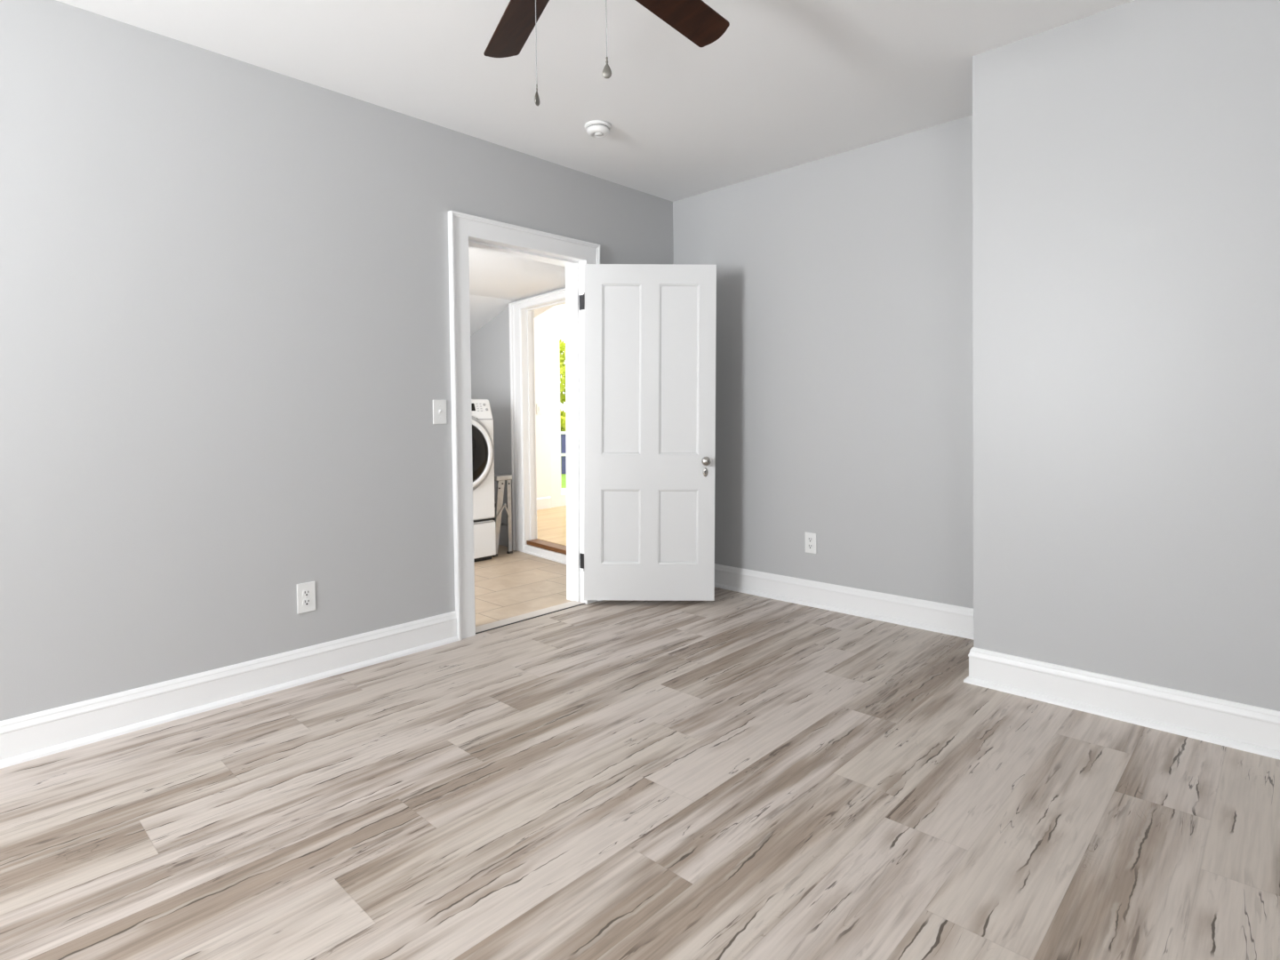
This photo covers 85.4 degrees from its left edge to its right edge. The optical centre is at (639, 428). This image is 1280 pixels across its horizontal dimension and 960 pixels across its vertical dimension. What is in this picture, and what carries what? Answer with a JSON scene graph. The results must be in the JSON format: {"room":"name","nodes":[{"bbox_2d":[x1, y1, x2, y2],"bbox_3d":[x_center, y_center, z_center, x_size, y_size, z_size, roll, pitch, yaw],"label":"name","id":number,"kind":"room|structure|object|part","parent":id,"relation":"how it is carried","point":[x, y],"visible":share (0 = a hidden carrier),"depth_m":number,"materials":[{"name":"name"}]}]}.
{"room":"empty bedroom","nodes":[
{"label":"empty bedroom","id":0,"kind":"room"},
{"bbox_2d":[0,0,673,720],"bbox_3d":[-1.953,-0.183,2.496,0.155,2.541,6.440,0,2,44],"label":"wall","id":1,"kind":"structure","parent":0,"point":[225,348],"depth_m":2.69,"materials":[{"name":"grey paint"}]},
{"bbox_2d":[0,610,458,768],"bbox_3d":[-2.460,1.036,1.836,0.031,0.144,4.488,0,2,44],"label":"baseboard","id":2,"kind":"structure","parent":1,"relation":"attached to","point":[32,736],"depth_m":2.66,"materials":[{"name":"white paint"}]},
{"bbox_2d":[296,581,315,614],"bbox_3d":[-1.417,0.716,2.948,0.009,0.126,0.075,0,2,44],"label":"wall outlet","id":3,"kind":"object","parent":1,"relation":"attached to","point":[306,592],"visible":1,"depth_m":2.95,"materials":[{"name":"white plastic"}]},
{"bbox_2d":[302,589,311,596],"bbox_3d":[-1.416,0.696,2.946,0.004,0.027,0.033,0,2,44],"label":"receptacle","id":4,"kind":"object","parent":3,"relation":"attached to","point":[305,592],"depth_m":2.95,"materials":[{"name":"grey plastic"}]},
{"bbox_2d":[302,598,311,605],"bbox_3d":[-1.415,0.735,2.947,0.004,0.027,0.033,0,2,44],"label":"receptacle","id":5,"kind":"object","parent":3,"relation":"attached to","point":[305,601],"depth_m":2.95,"materials":[{"name":"grey plastic"}]},
{"bbox_2d":[432,400,446,423],"bbox_3d":[-0.977,-0.084,3.397,0.020,0.120,0.072,0,2,44],"label":"light switch","id":6,"kind":"object","parent":1,"relation":"attached to","point":[439,406],"visible":1,"depth_m":3.40,"materials":[{"name":"white plastic"}]},
{"bbox_2d":[448,210,601,640],"bbox_3d":[-0.636,-0.023,3.860,0.188,2.130,1.005,0,2,44],"label":"door frame","id":7,"kind":"structure","parent":1,"relation":"attached to","point":[465,231],"depth_m":3.61,"materials":[{"name":"white paint"}]},
{"bbox_2d":[579,264,716,600],"bbox_3d":[0.037,0.024,4.048,0.801,1.952,0.169,0,1,0],"label":"door","id":8,"kind":"structure","parent":1,"relation":"in","point":[650,391],"depth_m":4.03,"materials":[{"name":"white paint"}]},
{"bbox_3d":[-0.111,0.569,4.055,0.224,0.432,0.013,0,1,0],"label":"panel","id":9,"kind":"part","parent":8,"relation":"part of","materials":[{"name":"white paint"}]},
{"bbox_3d":[-0.107,-0.346,4.036,0.224,0.984,0.013,0,1,0],"label":"panel","id":10,"kind":"part","parent":8,"relation":"part of","materials":[{"name":"white paint"}]},
{"bbox_3d":[0.223,0.570,4.056,0.228,0.432,0.013,0,1,0],"label":"panel","id":11,"kind":"part","parent":8,"relation":"part of","materials":[{"name":"white paint"}]},
{"bbox_3d":[0.227,-0.345,4.037,0.228,0.984,0.013,0,1,0],"label":"panel","id":12,"kind":"part","parent":8,"relation":"part of","materials":[{"name":"white paint"}]},
{"bbox_3d":[0.380,0.251,4.030,0.032,0.052,0.004,0,1,0],"label":"keyhole plate","id":13,"kind":"part","parent":8,"relation":"part of","materials":[{"name":"silver metal"}]},
{"bbox_3d":[0.381,0.185,3.999,0.055,0.055,0.063,0,1,0],"label":"knob","id":14,"kind":"part","parent":8,"relation":"part of","materials":[{"name":"silver metal"}]},
{"bbox_2d":[468,248,565,335],"bbox_3d":[-1.946,-0.884,4.763,2.965,0.482,3.470,0,2,44],"label":"ceiling","id":15,"kind":"structure","parent":0,"point":[496,280],"depth_m":4.92,"materials":[{"name":"white paint"}]},
{"bbox_2d":[470,288,565,548],"bbox_3d":[-0.980,-0.078,5.778,0.105,2.230,2.985,-2,2,-40],"label":"wall","id":16,"kind":"structure","parent":0,"point":[490,344],"depth_m":5.99,"materials":[{"name":"grey paint"}]},
{"bbox_2d":[508,288,565,551],"bbox_3d":[-0.671,-0.013,5.386,0.135,2.047,1.094,-2,2,-40],"label":"door frame","id":17,"kind":"structure","parent":16,"relation":"attached to","point":[522,362],"depth_m":5.68,"materials":[{"name":"white paint"}]},
{"bbox_2d":[534,304,565,497],"bbox_3d":[-0.678,-0.369,8.066,0.120,2.552,3.000,0,2,44],"label":"wall","id":18,"kind":"structure","parent":0,"point":[556,315],"depth_m":7.59,"materials":[{"name":"white paint"}]},
{"bbox_2d":[536,403,542,414],"bbox_3d":[-1.091,-0.218,7.539,0.010,0.120,0.072,0,2,44],"label":"light switch","id":19,"kind":"object","parent":18,"relation":"attached to","point":[539,405],"visible":1,"depth_m":7.53,"materials":[{"name":"white plastic"}]},
{"bbox_2d":[536,496,551,510],"bbox_3d":[-1.290,0.818,7.334,0.014,0.125,0.880,0,2,44],"label":"baseboard","id":20,"kind":"structure","parent":18,"relation":"attached to","point":[545,502],"depth_m":7.58,"materials":[{"name":"white paint"}]},
{"bbox_2d":[548,323,566,507],"bbox_3d":[-0.728,-0.158,7.968,0.045,2.033,0.820,0,2,44],"label":"door","id":21,"kind":"structure","parent":18,"relation":"in","point":[555,331],"depth_m":7.71,"materials":[{"name":"white paint"}]},
{"bbox_2d":[536,505,566,545],"bbox_3d":[0.264,0.897,6.796,3.010,0.050,3.364,0,2,44],"label":"floor","id":22,"kind":"structure","parent":0,"point":[551,523],"depth_m":6.46,"materials":[{"name":"brown wood"}]},
{"bbox_2d":[56,0,1134,201],"bbox_3d":[-0.404,-1.492,0.981,4.475,0.100,6.440,0,2,44],"label":"ceiling","id":23,"kind":"structure","parent":0,"point":[788,84],"depth_m":2.84,"materials":[{"name":"white paint"}]},
{"bbox_2d":[584,120,611,137],"bbox_3d":[-0.206,-1.470,3.422,0.134,0.050,0.134,0,2,44],"label":"smoke detector","id":24,"kind":"object","parent":23,"relation":"attached to","point":[595,128],"visible":1,"depth_m":3.38,"materials":[{"name":"white plastic"}]},
{"bbox_2d":[483,0,729,106],"bbox_3d":[-0.143,-1.145,1.801,1.180,0.634,1.137,0,2,44],"label":"ceiling fan","id":25,"kind":"object","parent":23,"relation":"hanging from","point":[694,20],"visible":1,"depth_m":2.12,"materials":[{"name":"dark walnut wood"},{"name":"brushed nickel metal"}]},
{"bbox_3d":[-0.363,-1.252,2.112,0.120,0.066,0.446,-1,1,-28],"label":"fan blade","id":26,"kind":"part","parent":25,"relation":"part of","materials":[{"name":"brown wood"}]},
{"bbox_3d":[-0.266,-1.058,1.768,0.003,0.360,0.003,0,2,44],"label":"pull chain","id":27,"kind":"part","parent":25,"relation":"part of","materials":[{"name":"silver metal"}]},
{"bbox_3d":[-0.086,-1.094,1.770,0.003,0.292,0.003,0,2,44],"label":"pull chain","id":28,"kind":"part","parent":25,"relation":"part of","materials":[{"name":"silver metal"}]},
{"bbox_3d":[0.095,-1.257,2.047,0.121,0.066,0.446,0,2,44],"label":"fan blade","id":29,"kind":"part","parent":25,"relation":"part of","materials":[{"name":"brown wood"}]},
{"bbox_2d":[0,544,1279,959],"bbox_3d":[-1.427,1.105,2.075,7.200,0.030,6.254,0,2,44],"label":"floor","id":30,"kind":"structure","parent":0,"point":[735,775],"depth_m":1.94,"materials":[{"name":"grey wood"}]},
{"bbox_2d":[471,399,495,562],"bbox_3d":[-1.595,0.397,5.414,0.796,1.250,0.632,0,2,44],"label":"washing machine","id":31,"kind":"object","parent":30,"relation":"on","point":[483,452],"visible":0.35,"depth_m":5.32,"materials":[{"name":"white metal"}]},
{"bbox_3d":[-1.336,0.186,5.160,0.042,0.562,0.562,0,2,44],"label":"door","id":32,"kind":"part","parent":31,"relation":"part of","materials":[{"name":"white ceramic"}]},
{"bbox_3d":[-1.351,0.721,5.180,0.020,0.013,0.590,0,2,44],"label":"drawer handle","id":33,"kind":"part","parent":31,"relation":"part of","materials":[{"name":"grey plastic"}]},
{"bbox_3d":[-1.345,0.859,5.191,0.018,0.262,0.624,0,2,44],"label":"pedestal drawer","id":34,"kind":"part","parent":31,"relation":"part of","materials":[{"name":"white metal"}]},
{"bbox_2d":[492,473,512,557],"bbox_3d":[-1.201,0.693,5.653,0.288,0.640,0.195,0,2,41],"label":"step ladder","id":35,"kind":"object","parent":30,"relation":"on","point":[500,478],"visible":0.53,"depth_m":5.57,"materials":[{"name":"wood"}]},
{"bbox_3d":[-1.130,0.714,5.549,0.020,0.600,0.122,0,2,41],"label":"rail","id":36,"kind":"part","parent":35,"relation":"part of","materials":[{"name":"wood"}]},
{"bbox_3d":[-1.062,0.711,5.628,0.018,0.600,0.042,0,2,41],"label":"rail","id":37,"kind":"part","parent":35,"relation":"part of","materials":[{"name":"wood"}]},
{"bbox_2d":[475,600,584,633],"bbox_3d":[-0.620,1.039,3.859,0.097,0.006,0.763,0,2,44],"label":"threshold","id":38,"kind":"object","parent":30,"relation":"on","point":[566,605],"visible":0.88,"depth_m":3.84,"materials":[{"name":"paint"}]},
{"bbox_2d":[523,538,566,564],"bbox_3d":[-0.657,0.963,5.408,0.131,0.100,0.750,-2,2,-40],"label":"threshold","id":39,"kind":"object","parent":30,"relation":"on","point":[551,551],"visible":0.63,"depth_m":5.44,"materials":[{"name":"white paint"}]},
{"bbox_2d":[672,114,973,607],"bbox_3d":[1.845,-0.247,3.245,4.320,2.541,0.120,0,2,44],"label":"wall","id":40,"kind":"structure","parent":0,"point":[844,353],"depth_m":3.81,"materials":[{"name":"grey paint"}]},
{"bbox_2d":[805,531,816,553],"bbox_3d":[0.985,0.657,4.003,0.074,0.119,0.009,0,2,44],"label":"wall outlet","id":41,"kind":"object","parent":40,"relation":"attached to","point":[811,538],"visible":1,"depth_m":4.00,"materials":[{"name":"white plastic"}]},
{"bbox_2d":[808,536,813,542],"bbox_3d":[0.983,0.638,4.001,0.033,0.027,0.004,0,2,44],"label":"receptacle","id":42,"kind":"object","parent":41,"relation":"attached to","point":[810,539],"depth_m":4.00,"materials":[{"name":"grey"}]},
{"bbox_2d":[972,0,1279,711],"bbox_3d":[2.319,-0.233,2.310,2.105,2.541,0.584,0,2,44],"label":"wall","id":43,"kind":"structure","parent":0,"point":[1126,156],"depth_m":2.45,"materials":[{"name":"grey paint"}]},
{"bbox_2d":[601,563,1279,759],"bbox_3d":[1.523,0.961,3.003,4.200,0.144,0.732,0,2,44],"label":"baseboard","id":44,"kind":"structure","parent":43,"relation":"attached to","point":[1244,727],"depth_m":2.64,"materials":[{"name":"white paint"}]},
{"label":"outside","id":45,"kind":"structure","parent":0,"visible":0},
{"bbox_2d":[552,488,566,507],"bbox_3d":[-1.042,1.038,9.641,14.000,0.100,3.250,-1,1,-6],"label":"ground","id":46,"kind":"structure","parent":45,"point":[564,490],"depth_m":10.78,"materials":[{"name":"white"}]},
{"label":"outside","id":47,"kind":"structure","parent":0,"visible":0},
{"bbox_2d":[560,456,566,487],"bbox_3d":[-2.787,0.729,25.518,28.000,0.100,28.701,-1,1,-6],"label":"ground","id":48,"kind":"structure","parent":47,"point":[563,476],"depth_m":12.82,"materials":[{"name":"green plant"}]},
{"bbox_2d":[559,338,566,404],"bbox_3d":[-1.644,-0.628,16.383,3.039,2.972,3.054,0,2,44],"label":"tree","id":49,"kind":"object","parent":48,"relation":"on","point":[562,346],"visible":0.09,"depth_m":15.71,"materials":[{"name":"green plant"}]},
{"bbox_2d":[560,408,566,431],"bbox_3d":[-1.522,0.211,15.131,1.943,1.349,1.868,0,2,44],"label":"tree","id":50,"kind":"object","parent":48,"relation":"on","point":[563,415],"visible":0.05,"depth_m":14.52,"materials":[{"name":"green plant"}]},
{"bbox_2d":[560,431,566,473],"bbox_3d":[-1.518,0.428,13.972,6.015,0.950,0.146,-1,1,-6],"label":"fence","id":51,"kind":"object","parent":48,"relation":"on","point":[563,433],"visible":0.05,"depth_m":13.93,"materials":[{"name":"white paint"}]}
]}

